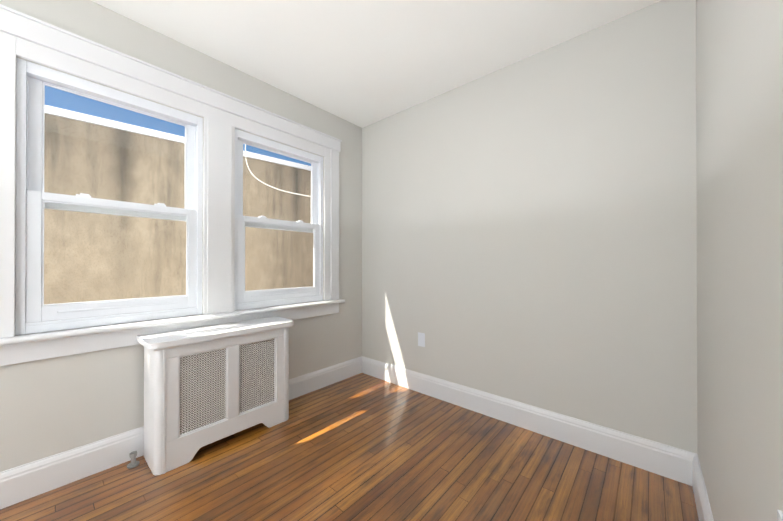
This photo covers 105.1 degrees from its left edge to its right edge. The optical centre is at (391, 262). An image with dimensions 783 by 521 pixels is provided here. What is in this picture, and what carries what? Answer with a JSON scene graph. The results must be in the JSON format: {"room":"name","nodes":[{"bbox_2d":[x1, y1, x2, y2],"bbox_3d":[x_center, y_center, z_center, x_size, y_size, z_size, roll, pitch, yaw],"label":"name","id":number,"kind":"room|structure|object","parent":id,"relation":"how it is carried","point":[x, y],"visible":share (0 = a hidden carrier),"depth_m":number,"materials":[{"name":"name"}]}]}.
{"room":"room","nodes":[
{"label":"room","id":0,"kind":"room"},
{"bbox_2d":[0,0,361,471],"bbox_3d":[-1.417,-0.133,1.803,0.112,2.450,3.300,0,0,41],"label":"wall","id":1,"kind":"structure","parent":0,"point":[52,406],"depth_m":1.67,"materials":[{"name":"beige paint"}]},
{"bbox_2d":[0,4,341,365],"bbox_3d":[-1.185,-0.337,2.040,0.139,1.596,2.060,0,0,41],"label":"window","id":2,"kind":"structure","parent":1,"relation":"in","point":[34,200],"depth_m":1.64,"materials":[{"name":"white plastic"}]},
{"bbox_2d":[0,299,344,345],"bbox_3d":[-1.138,0.352,1.997,0.078,0.028,2.090,0,0,41],"label":"stool","id":3,"kind":"object","parent":1,"relation":"attached to","point":[27,338],"visible":1,"depth_m":1.66,"materials":[{"name":"white paint"}]},
{"bbox_2d":[0,356,361,508],"bbox_3d":[-1.367,1.013,1.756,0.019,0.157,3.300,0,0,41],"label":"baseboard","id":4,"kind":"structure","parent":1,"relation":"attached to","point":[18,484],"depth_m":1.53,"materials":[{"name":"white paint"}]},
{"bbox_2d":[234,129,322,310],"bbox_3d":[-0.892,-0.301,2.414,0.093,1.280,0.760,0,0,41],"label":"window","id":5,"kind":"structure","parent":1,"relation":"in","point":[253,299],"depth_m":2.36,"materials":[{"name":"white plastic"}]},
{"bbox_2d":[0,373,698,520],"bbox_3d":[-0.476,1.139,0.986,2.597,0.100,3.540,0,0,41],"label":"floor","id":6,"kind":"structure","parent":0,"point":[361,447],"depth_m":1.51,"materials":[{"name":"brown wood"}]},
{"bbox_2d":[127,451,139,468],"bbox_3d":[-1.390,1.057,1.614,0.052,0.068,0.052,0,0,41],"label":"pipe","id":7,"kind":"object","parent":6,"relation":"on","point":[134,462],"visible":1,"depth_m":1.61,"materials":[{"name":"metal"}]},
{"bbox_2d":[137,316,293,474],"bbox_3d":[-1.040,0.750,1.885,0.290,0.685,0.820,0,0,41],"label":"radiator cover","id":8,"kind":"object","parent":6,"relation":"on","point":[205,385],"visible":1,"depth_m":1.73,"materials":[{"name":"white paint"}]},
{"bbox_2d":[91,0,660,127],"bbox_3d":[-0.476,-1.411,0.995,2.597,0.100,3.540,0,0,41],"label":"ceiling","id":9,"kind":"structure","parent":0,"point":[362,63],"depth_m":1.81,"materials":[{"name":"white paint"}]},
{"bbox_2d":[362,0,696,452],"bbox_3d":[0.642,-0.131,2.284,2.597,2.450,0.120,0,0,41],"label":"wall","id":10,"kind":"structure","parent":0,"point":[529,230],"depth_m":1.87,"materials":[{"name":"beige paint"}]},
{"bbox_2d":[418,332,424,346],"bbox_3d":[0.252,0.652,2.533,0.070,0.115,0.008,0,0,41],"label":"electrical outlet","id":11,"kind":"object","parent":10,"relation":"attached to","point":[421,339],"visible":1,"depth_m":2.53,"materials":[{"name":"white plastic"}]},
{"bbox_2d":[362,356,695,485],"bbox_3d":[0.593,1.015,2.230,2.365,0.157,0.019,0,0,41],"label":"baseboard","id":12,"kind":"structure","parent":10,"relation":"attached to","point":[668,461],"depth_m":1.86,"materials":[{"name":"white paint"}]},
{"bbox_2d":[696,0,782,520],"bbox_3d":[0.421,-0.139,0.135,0.120,2.450,3.420,0,0,41],"label":"wall","id":13,"kind":"structure","parent":0,"point":[739,110],"depth_m":0.76,"materials":[{"name":"beige paint"}]},
{"bbox_2d":[692,453,713,520],"bbox_3d":[0.408,1.008,0.222,0.019,0.157,3.300,0,0,41],"label":"baseboard","id":14,"kind":"structure","parent":13,"relation":"attached to","point":[704,511],"depth_m":1.28,"materials":[{"name":"white paint"}]},
{"bbox_2d":[777,509,782,520],"bbox_3d":[0.651,0.487,0.497,0.008,0.115,0.070,0,0,41],"label":"electrical outlet","id":15,"kind":"object","parent":13,"relation":"attached to","point":[779,515],"visible":0.95,"depth_m":0.51,"materials":[{"name":"white plastic"}]},
{"label":"outside","id":16,"kind":"structure","parent":0,"visible":0},
{"bbox_2d":[34,105,312,322],"bbox_3d":[-2.273,1.684,3.396,0.360,6.828,16.000,0,0,41],"label":"exterior wall","id":17,"kind":"structure","parent":16,"point":[100,253],"depth_m":2.92,"materials":[{"name":"paint"}]},
{"bbox_2d":[245,144,310,196],"bbox_3d":[-0.955,-0.896,2.713,0.006,0.518,0.723,0,0,41],"label":"cable","id":18,"kind":"object","parent":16,"point":[261,181],"depth_m":2.52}
]}

